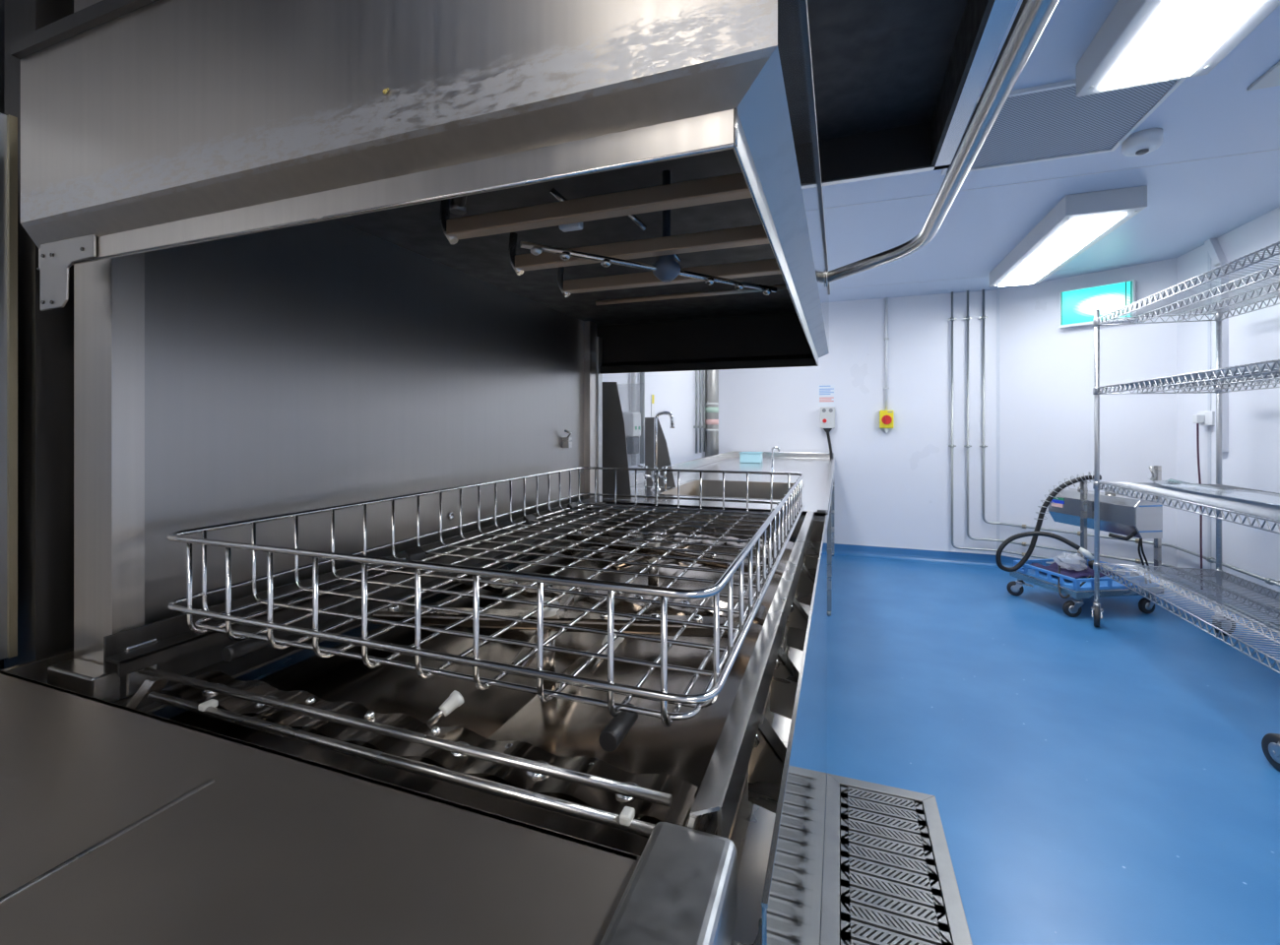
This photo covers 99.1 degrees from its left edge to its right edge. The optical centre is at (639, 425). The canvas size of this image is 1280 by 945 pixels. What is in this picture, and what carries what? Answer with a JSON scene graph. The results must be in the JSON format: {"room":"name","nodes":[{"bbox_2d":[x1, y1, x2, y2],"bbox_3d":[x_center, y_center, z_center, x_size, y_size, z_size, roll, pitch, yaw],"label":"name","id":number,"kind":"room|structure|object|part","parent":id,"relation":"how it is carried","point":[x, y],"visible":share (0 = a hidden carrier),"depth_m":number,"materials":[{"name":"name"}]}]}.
{"room":"commercial dishwashing room","nodes":[
{"label":"commercial dishwashing room","id":0,"kind":"room"},
{"bbox_2d":[602,370,704,474],"bbox_3d":[-0.645,0.020,1.867,0.100,2.380,7.860,0,0,20],"label":"wall","id":1,"kind":"structure","parent":0,"point":[673,392],"depth_m":4.13,"materials":[{"name":"white paint"}]},
{"bbox_2d":[0,0,4,670],"bbox_3d":[-1.173,-0.035,0.282,0.004,2.270,4.320,0,0,20],"label":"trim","id":2,"kind":"structure","parent":1,"relation":"attached to","point":[2,2],"depth_m":0.83,"materials":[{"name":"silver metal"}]},
{"bbox_2d":[0,112,6,659],"bbox_3d":[-1.048,-0.052,0.199,0.015,0.725,1.150,0,0,20],"label":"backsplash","id":3,"kind":"structure","parent":1,"relation":"attached to","point":[3,117],"depth_m":0.73,"materials":[{"name":"metal"}]},
{"bbox_2d":[623,412,640,453],"bbox_3d":[-0.060,0.043,3.165,0.102,0.240,0.140,0,0,20],"label":"soap dispenser","id":4,"kind":"object","parent":1,"relation":"attached to","point":[632,420],"visible":0.74,"depth_m":3.10,"materials":[{"name":"white plastic"}]},
{"bbox_2d":[631,373,636,465],"bbox_3d":[-0.040,-0.465,3.303,0.031,1.410,0.032,0,0,20],"label":"conduit","id":5,"kind":"object","parent":1,"relation":"attached to","point":[633,375],"visible":0.34,"depth_m":3.29,"materials":[{"name":"white plastic"}]},
{"bbox_2d":[640,372,644,463],"bbox_3d":[0.014,-0.465,3.450,0.031,1.410,0.032,0,0,20],"label":"conduit","id":6,"kind":"object","parent":1,"relation":"attached to","point":[642,374],"visible":0.34,"depth_m":3.44,"materials":[{"name":"grey metal"}]},
{"bbox_2d":[650,394,654,417],"bbox_3d":[0.087,-0.060,3.703,0.006,0.300,0.060,0,0,20],"label":"tag","id":7,"kind":"object","parent":1,"relation":"attached to","point":[652,396],"visible":0.55,"depth_m":3.69,"materials":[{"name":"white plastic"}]},
{"bbox_2d":[693,370,698,453],"bbox_3d":[0.485,-0.465,4.745,0.034,1.410,0.036,0,0,20],"label":"conduit","id":8,"kind":"object","parent":1,"relation":"attached to","point":[695,426],"visible":0.59,"depth_m":4.73,"materials":[{"name":"grey metal"}]},
{"bbox_2d":[698,370,702,452],"bbox_3d":[0.534,-0.465,4.878,0.034,1.410,0.036,0,0,20],"label":"conduit","id":9,"kind":"object","parent":1,"relation":"attached to","point":[699,426],"visible":0.56,"depth_m":4.87,"materials":[{"name":"grey metal"}]},
{"bbox_2d":[702,370,705,451],"bbox_3d":[0.586,-0.465,5.018,0.034,1.410,0.036,0,0,20],"label":"conduit","id":10,"kind":"object","parent":1,"relation":"attached to","point":[703,426],"visible":0.56,"depth_m":5.01,"materials":[{"name":"grey metal"}]},
{"bbox_2d":[704,369,718,456],"bbox_3d":[0.666,-0.230,5.053,0.127,1.880,0.127,0,0,20],"label":"pipe","id":11,"kind":"object","parent":1,"relation":"attached to","point":[711,376],"visible":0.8,"depth_m":5.00,"materials":[{"name":"grey metal"}]},
{"bbox_2d":[718,289,996,554],"bbox_3d":[1.893,0.020,5.175,2.580,2.380,0.100,0,0,20],"label":"wall","id":12,"kind":"structure","parent":0,"point":[892,487],"depth_m":4.97,"materials":[{"name":"white paint"}]},
{"bbox_2d":[818,384,834,406],"bbox_3d":[1.766,-0.285,5.165,0.150,0.208,0.004,0,0,20],"label":"notice","id":13,"kind":"object","parent":12,"relation":"attached to","point":[826,393],"visible":1,"depth_m":5.16,"materials":[{"name":"white paper"}]},
{"bbox_2d":[820,407,834,432],"bbox_3d":[1.761,-0.058,5.126,0.132,0.231,0.082,0,0,20],"label":"control box","id":14,"kind":"object","parent":12,"relation":"attached to","point":[827,415],"visible":1,"depth_m":5.10,"materials":[{"name":"grey plastic"}]},
{"bbox_2d":[826,432,832,458],"bbox_3d":[1.782,0.198,5.116,0.036,0.288,0.072,0,0,-38],"label":"cable","id":15,"kind":"object","parent":14,"relation":"hanging from","point":[827,433],"visible":0.87,"depth_m":5.11,"materials":[{"name":"black rubber"}]},
{"bbox_2d":[883,297,889,410],"bbox_3d":[2.246,-0.655,4.975,0.044,1.030,0.030,0,0,20],"label":"conduit","id":16,"kind":"object","parent":12,"relation":"attached to","point":[886,339],"visible":1,"depth_m":4.97,"materials":[{"name":"white plastic"}]},
{"bbox_2d":[879,410,894,432],"bbox_3d":[2.232,-0.040,4.946,0.113,0.186,0.095,0,0,20],"label":"switch","id":17,"kind":"object","parent":12,"relation":"attached to","point":[886,417],"visible":1,"depth_m":4.90,"materials":[{"name":"yellow plastic"}]},
{"bbox_3d":[2.225,-0.054,4.917,0.084,0.084,0.035,0,0,20],"label":"knob","id":18,"kind":"part","parent":17,"relation":"part of","materials":[{"name":"red plastic"}]},
{"bbox_2d":[833,542,998,568],"bbox_3d":[1.915,1.156,5.089,2.480,0.108,0.045,0,0,20],"label":"baseboard","id":19,"kind":"structure","parent":12,"relation":"attached to","point":[844,549],"depth_m":4.89,"materials":[{"name":"blue plastic"}]},
{"bbox_2d":[996,289,999,549],"bbox_3d":[3.075,-0.035,4.684,0.024,2.270,0.004,0,0,20],"label":"trim","id":20,"kind":"structure","parent":12,"relation":"attached to","point":[997,290],"depth_m":4.68,"materials":[{"name":"white"}]},
{"bbox_2d":[820,555,1279,944],"bbox_3d":[1.015,1.260,1.310,3.600,0.100,7.960,0,0,20],"label":"floor","id":21,"kind":"structure","parent":0,"point":[1113,783],"depth_m":2.07,"materials":[{"name":"blue plastic"}]},
{"bbox_2d":[0,112,736,944],"bbox_3d":[-0.590,0.398,0.030,0.992,1.625,1.150,0,0,20],"label":"table","id":22,"kind":"object","parent":21,"relation":"on","point":[120,825],"visible":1,"depth_m":0.40,"materials":[{"name":"metal"}]},
{"bbox_2d":[0,0,1059,944],"bbox_3d":[-0.020,0.235,1.260,1.292,1.950,1.648,0,0,20],"label":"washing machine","id":23,"kind":"object","parent":21,"relation":"on","point":[276,257],"visible":0.68,"depth_m":0.73,"materials":[{"name":"metal"}]},
{"bbox_3d":[-0.704,-0.170,0.749,0.094,1.040,0.080,0,0,20],"label":"corner post","id":24,"kind":"part","parent":23,"relation":"part of","materials":[{"name":"metal"}]},
{"bbox_3d":[-0.085,0.710,1.288,0.951,0.800,1.640,0,0,20],"label":"casing","id":25,"kind":"part","parent":23,"relation":"part of","materials":[{"name":"metal"}]},
{"bbox_3d":[-0.288,0.354,0.623,0.710,0.019,0.060,0,0,20],"label":"filter plate","id":26,"kind":"part","parent":23,"relation":"part of","materials":[{"name":"metal"}]},
{"bbox_3d":[-0.228,0.331,0.635,0.043,0.029,0.009,0,0,-43],"label":"drain lever","id":27,"kind":"part","parent":23,"relation":"part of","materials":[{"name":"metal"}]},
{"bbox_2d":[166,466,804,752],"bbox_3d":[-0.070,0.214,1.169,0.740,0.146,1.265,0,0,20],"label":"basket","id":28,"kind":"object","parent":23,"relation":"in","point":[625,714],"visible":1,"depth_m":0.71,"materials":[{"name":"silver metal"}]},
{"bbox_3d":[-0.069,0.145,1.172,0.740,0.008,1.256,0,0,20],"label":"rail","id":29,"kind":"part","parent":28,"relation":"part of","materials":[{"name":"silver metal"}]},
{"bbox_3d":[-0.069,0.264,1.172,0.694,0.006,1.210,0,0,20],"label":"floor rail","id":30,"kind":"part","parent":28,"relation":"part of","materials":[{"name":"silver metal"}]},
{"bbox_2d":[10,0,1059,374],"bbox_3d":[0.035,-0.302,1.214,1.157,0.314,1.598,0,0,20],"label":"hood","id":31,"kind":"object","parent":23,"relation":"attached to","point":[451,186],"depth_m":0.60,"materials":[{"name":"metal"}]},
{"bbox_3d":[-0.155,0.330,0.910,0.555,0.031,0.295,0,0,32],"label":"wash arm","id":32,"kind":"part","parent":23,"relation":"part of","materials":[{"name":"metal"}]},
{"bbox_3d":[-0.201,-0.170,2.067,0.055,1.040,0.060,0,0,20],"label":"corner post","id":33,"kind":"part","parent":23,"relation":"part of","materials":[{"name":"metal"}]},
{"bbox_3d":[-0.051,0.328,0.789,0.009,0.051,0.055,0,0,44],"label":"drain lever","id":34,"kind":"part","parent":23,"relation":"part of","materials":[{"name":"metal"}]},
{"bbox_3d":[-0.098,0.354,1.139,0.710,0.019,0.070,0,0,20],"label":"filter plate","id":35,"kind":"part","parent":23,"relation":"part of","materials":[{"name":"metal"}]},
{"bbox_3d":[0.023,0.354,1.467,0.710,0.019,0.070,0,0,20],"label":"filter plate","id":36,"kind":"part","parent":23,"relation":"part of","materials":[{"name":"metal"}]},
{"bbox_3d":[0.034,0.330,1.426,0.555,0.031,0.295,0,0,12],"label":"wash arm","id":37,"kind":"part","parent":23,"relation":"part of","materials":[{"name":"metal"}]},
{"bbox_3d":[0.116,0.354,1.721,0.710,0.019,0.070,0,0,20],"label":"filter plate","id":38,"kind":"part","parent":23,"relation":"part of","materials":[{"name":"metal"}]},
{"bbox_3d":[0.364,0.754,1.123,0.003,0.882,1.640,0,0,20],"label":"panel","id":39,"kind":"part","parent":23,"relation":"part of","materials":[{"name":"metal"}]},
{"bbox_2d":[602,382,835,616],"bbox_3d":[0.795,0.510,3.703,0.975,1.400,3.380,0,0,20],"label":"sink","id":40,"kind":"object","parent":21,"relation":"on","point":[818,469],"visible":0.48,"depth_m":2.78,"materials":[{"name":"metal"}]},
{"bbox_2d":[637,411,674,490],"bbox_3d":[0.078,0.120,2.631,0.182,0.380,0.060,0,0,20],"label":"tap","id":41,"kind":"object","parent":40,"relation":"on","point":[652,476],"visible":0.8,"depth_m":2.63,"materials":[{"name":"silver metal"}]},
{"bbox_3d":[0.031,0.248,2.643,0.092,0.125,0.031,0,0,5],"label":"lever handle","id":42,"kind":"part","parent":41,"relation":"part of","materials":[{"name":"silver metal"}]},
{"bbox_3d":[0.116,0.070,2.621,0.103,0.280,0.022,0,0,20],"label":"spout","id":43,"kind":"part","parent":41,"relation":"part of","materials":[{"name":"silver metal"}]},
{"bbox_3d":[0.115,0.248,2.612,0.092,0.125,0.031,0,0,35],"label":"lever handle","id":44,"kind":"part","parent":41,"relation":"part of","materials":[{"name":"silver metal"}]},
{"bbox_2d":[602,456,834,516],"bbox_3d":[0.795,0.318,3.703,0.975,0.015,3.380,0,0,20],"label":"countertop","id":45,"kind":"structure","parent":40,"relation":"on","point":[815,471],"depth_m":3.12,"materials":[{"name":"metal"}]},
{"bbox_3d":[0.472,0.430,2.703,0.580,0.239,0.700,0,0,20],"label":"sink bowl","id":46,"kind":"part","parent":40,"relation":"part of","materials":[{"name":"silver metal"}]},
{"bbox_2d":[739,451,763,463],"bbox_3d":[0.934,0.266,4.580,0.182,0.088,0.135,0,0,20],"label":"container","id":47,"kind":"object","parent":40,"relation":"on","point":[744,457],"visible":1,"depth_m":4.52,"materials":[{"name":"teal plastic"}]},
{"bbox_2d":[769,447,780,472],"bbox_3d":[0.893,0.225,3.610,0.072,0.171,0.040,0,0,20],"label":"tap","id":48,"kind":"object","parent":40,"relation":"on","point":[773,448],"visible":0.86,"depth_m":3.61,"materials":[{"name":"silver metal"}]},
{"bbox_3d":[1.204,0.767,3.489,0.040,0.885,0.040,0,0,20],"label":"leg","id":49,"kind":"part","parent":40,"relation":"part of","materials":[{"name":"metal"}]},
{"bbox_3d":[1.787,0.767,5.075,0.040,0.885,0.040,0,0,20],"label":"leg","id":50,"kind":"part","parent":40,"relation":"part of","materials":[{"name":"metal"}]},
{"bbox_2d":[820,773,972,944],"bbox_3d":[0.580,1.203,1.228,0.330,0.014,1.265,0,0,20],"label":"floor drain","id":51,"kind":"object","parent":21,"relation":"on","point":[889,878],"visible":0.99,"depth_m":1.47,"materials":[{"name":"metal"}]},
{"bbox_2d":[1006,465,1163,617],"bbox_3d":[2.995,0.735,3.715,0.680,0.950,0.626,0,0,-8],"label":"vacuum cleaner","id":52,"kind":"object","parent":21,"relation":"on","point":[1130,517],"visible":0.72,"depth_m":3.52,"materials":[{"name":"blue plastic"},{"name":"stainless steel"},{"name":"black rubber"}]},
{"bbox_2d":[995,471,1101,572],"bbox_3d":[2.804,0.667,3.757,0.591,0.719,0.207,0,0,34],"label":"hose","id":53,"kind":"object","parent":52,"relation":"attached to","point":[1036,533],"visible":0.94,"depth_m":3.77,"materials":[{"name":"black rubber"}]},
{"bbox_2d":[1013,558,1159,590],"bbox_3d":[2.998,0.998,3.697,0.613,0.070,0.495,0,0,-8],"label":"crate","id":54,"kind":"object","parent":52,"relation":"on","point":[1106,583],"visible":0.56,"depth_m":3.58,"materials":[{"name":"blue plastic"}]},
{"bbox_2d":[1057,565,1091,598],"bbox_3d":[2.746,1.010,3.506,0.165,0.168,0.194,0,0,-22],"label":"cord","id":55,"kind":"object","parent":54,"relation":"hanging from","point":[1090,576],"visible":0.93,"depth_m":3.48,"materials":[{"name":"black rubber"}]},
{"bbox_2d":[1029,561,1119,578],"bbox_3d":[2.962,0.993,3.743,0.391,0.051,0.316,0,0,-8],"label":"folded cloth","id":56,"kind":"object","parent":54,"relation":"in","point":[1072,570],"visible":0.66,"depth_m":3.73,"materials":[{"name":"white fabric"}]},
{"bbox_3d":[3.085,0.707,3.489,0.135,0.054,0.053,0,0,28],"label":"trigger handle","id":57,"kind":"part","parent":52,"relation":"part of","materials":[{"name":"black plastic"}]},
{"bbox_3d":[3.201,0.588,3.430,0.194,0.245,0.003,0,0,-8],"label":"plate","id":58,"kind":"part","parent":52,"relation":"part of","materials":[{"name":"metal"}]},
{"bbox_2d":[1090,241,1279,770],"bbox_3d":[2.814,0.253,2.491,0.733,1.915,1.694,0,0,20],"label":"wire shelving rack","id":59,"kind":"object","parent":21,"relation":"on","point":[1224,624],"visible":0.99,"depth_m":2.71,"materials":[{"name":"silver metal"}]},
{"bbox_3d":[2.770,0.190,3.307,0.027,1.790,0.027,0,0,20],"label":"post","id":60,"kind":"part","parent":59,"relation":"part of","materials":[{"name":"silver metal"}]},
{"bbox_3d":[2.797,0.852,2.514,0.612,0.047,1.577,0,0,20],"label":"wire shelf","id":61,"kind":"part","parent":59,"relation":"part of","materials":[{"name":"silver metal"}]},
{"bbox_3d":[2.797,0.359,2.514,0.612,0.047,1.577,0,0,20],"label":"wire shelf","id":62,"kind":"part","parent":59,"relation":"part of","materials":[{"name":"silver metal"}]},
{"bbox_3d":[2.797,-0.213,2.514,0.612,0.047,1.577,0,0,20],"label":"wire shelf","id":63,"kind":"part","parent":59,"relation":"part of","materials":[{"name":"silver metal"}]},
{"bbox_3d":[2.797,-0.631,2.514,0.612,0.047,1.577,0,0,20],"label":"wire shelf","id":64,"kind":"part","parent":59,"relation":"part of","materials":[{"name":"silver metal"}]},
{"bbox_2d":[1148,465,1279,506],"bbox_3d":[2.842,0.278,2.572,0.304,0.112,0.875,0,0,16],"label":"tray","id":65,"kind":"object","parent":59,"relation":"on","point":[1248,495],"visible":1,"depth_m":2.71,"materials":[{"name":"silver metal"}]},
{"bbox_3d":[2.824,0.263,3.007,0.020,0.082,0.033,0,0,-36],"label":"handle","id":66,"kind":"part","parent":65,"relation":"part of","materials":[{"name":"metal"}]},
{"bbox_3d":[3.343,0.190,3.149,0.027,1.790,0.027,0,0,20],"label":"post","id":67,"kind":"part","parent":59,"relation":"part of","materials":[{"name":"silver metal"}]},
{"bbox_2d":[822,0,1279,302],"bbox_3d":[1.015,-1.220,1.310,3.600,0.100,7.960,0,0,20],"label":"ceiling","id":68,"kind":"structure","parent":0,"point":[1213,114],"depth_m":2.70,"materials":[{"name":"white paint"}]},
{"bbox_2d":[807,0,1019,186],"bbox_3d":[-0.013,-1.058,1.134,1.552,0.224,2.420,0,0,20],"label":"canopy","id":69,"kind":"object","parent":68,"relation":"attached to","point":[898,84],"visible":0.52,"depth_m":1.69,"materials":[{"name":"metal"}]},
{"bbox_2d":[941,78,1185,175],"bbox_3d":[1.588,-1.163,2.122,0.645,0.014,0.610,0,0,20],"label":"ceiling vent","id":70,"kind":"object","parent":68,"relation":"in","point":[1044,122],"visible":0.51,"depth_m":2.09,"materials":[{"name":"white plastic"}]},
{"bbox_2d":[989,186,1147,287],"bbox_3d":[2.575,-1.114,3.421,0.330,0.112,1.520,0,0,20],"label":"ceiling light","id":71,"kind":"object","parent":68,"relation":"attached to","point":[1078,222],"visible":1,"depth_m":3.04,"materials":[{"name":"grey plastic"}]},
{"bbox_2d":[998,213,1126,286],"bbox_3d":[2.582,-1.062,3.440,0.220,0.009,1.420,0,0,20],"label":"diffuser","id":72,"kind":"object","parent":71,"relation":"attached to","point":[1076,233],"depth_m":3.24,"materials":[{"name":"white plastic"}]},
{"bbox_2d":[1121,128,1163,156],"bbox_3d":[2.029,-1.135,2.204,0.124,0.070,0.124,0,0,20],"label":"smoke detector","id":73,"kind":"object","parent":68,"relation":"attached to","point":[1146,141],"visible":0.98,"depth_m":2.17,"materials":[{"name":"white plastic"}]},
{"bbox_2d":[1076,0,1279,96],"bbox_3d":[1.304,-1.114,0.996,0.330,0.112,1.530,0,0,20],"label":"ceiling light","id":74,"kind":"object","parent":68,"relation":"attached to","point":[1140,42],"visible":1,"depth_m":1.51,"materials":[{"name":"grey plastic"}]},
{"bbox_2d":[1247,61,1279,90],"bbox_3d":[2.193,-1.164,1.748,0.270,0.012,0.200,0,0,20],"label":"ceiling hatch","id":75,"kind":"object","parent":68,"relation":"attached to","point":[1271,78],"visible":1,"depth_m":1.83,"materials":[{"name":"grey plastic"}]},
{"bbox_2d":[999,257,1176,583],"bbox_3d":[3.455,0.020,4.272,0.100,2.380,1.098,0,0,-37],"label":"wall","id":76,"kind":"structure","parent":0,"point":[1047,370],"depth_m":4.26,"materials":[{"name":"white paint"}]},
{"bbox_2d":[825,148,1279,289],"bbox_3d":[1.600,-1.169,2.901,3.400,0.002,3.356,0,0,20],"label":"trim","id":77,"kind":"structure","parent":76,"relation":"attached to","point":[1278,149],"depth_m":2.63,"materials":[{"name":"white"}]},
{"bbox_2d":[1000,554,1176,598],"bbox_3d":[3.397,1.156,4.228,0.045,0.108,1.098,0,0,-37],"label":"baseboard","id":78,"kind":"structure","parent":76,"relation":"attached to","point":[1006,560],"depth_m":4.58,"materials":[{"name":"blue plastic"}]},
{"bbox_2d":[1058,279,1136,328],"bbox_3d":[3.451,-0.913,4.128,0.078,0.290,0.453,0,0,-37],"label":"exit sign","id":79,"kind":"object","parent":76,"relation":"attached to","point":[1077,306],"visible":0.8,"depth_m":4.12,"materials":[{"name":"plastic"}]},
{"bbox_2d":[948,291,1279,630],"bbox_3d":[3.314,-0.045,3.648,0.794,2.251,2.499,0,0,-11],"label":"pipe","id":80,"kind":"object","parent":76,"relation":"attached to","point":[951,319],"visible":0.62,"depth_m":4.76,"materials":[{"name":"grey metal"}]},
{"bbox_2d":[963,290,1279,613],"bbox_3d":[3.345,-0.088,3.608,0.737,2.164,2.441,0,0,-8],"label":"pipe","id":81,"kind":"object","parent":76,"relation":"attached to","point":[967,318],"visible":0.77,"depth_m":4.71,"materials":[{"name":"grey metal"}]},
{"bbox_2d":[979,289,1279,586],"bbox_3d":[3.373,-0.160,3.570,0.677,2.019,2.388,0,0,-6],"label":"pipe","id":82,"kind":"object","parent":76,"relation":"attached to","point":[1269,581],"visible":0.9,"depth_m":4.36,"materials":[{"name":"grey metal"}]},
{"bbox_2d":[1176,206,1279,632],"bbox_3d":[2.536,0.020,0.377,0.100,2.380,7.260,0,0,20],"label":"wall","id":83,"kind":"structure","parent":0,"point":[1251,461],"depth_m":3.21,"materials":[{"name":"white paint"}]},
{"bbox_2d":[1192,411,1215,425],"bbox_3d":[3.576,-0.047,3.456,0.075,0.090,0.145,0,0,20],"label":"outlet","id":84,"kind":"object","parent":83,"relation":"attached to","point":[1203,417],"visible":0.84,"depth_m":3.46,"materials":[{"name":"white plastic"}]},
{"bbox_2d":[1196,423,1203,589],"bbox_3d":[3.554,0.507,3.464,0.025,1.048,0.096,0,0,42],"label":"lead","id":85,"kind":"object","parent":84,"relation":"hanging from","point":[1197,424],"visible":0.8,"depth_m":3.48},
{"bbox_2d":[1207,251,1211,594],"bbox_3d":[3.375,-0.035,2.807,0.004,2.270,1.430,0,0,20],"label":"trim","id":86,"kind":"structure","parent":83,"relation":"attached to","point":[1208,255],"depth_m":3.47,"materials":[{"name":"white"}]},
{"bbox_2d":[1204,238,1228,451],"bbox_3d":[3.570,-0.505,3.382,0.035,1.330,0.170,0,0,20],"label":"trunking","id":87,"kind":"object","parent":83,"relation":"attached to","point":[1213,247],"visible":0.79,"depth_m":3.30,"materials":[{"name":"white plastic"}]},
{"bbox_2d":[1171,584,1279,656],"bbox_3d":[2.486,1.156,0.449,0.045,0.108,7.160,0,0,20],"label":"baseboard","id":88,"kind":"structure","parent":83,"relation":"attached to","point":[1240,625],"depth_m":3.16,"materials":[{"name":"blue plastic"}]}
]}

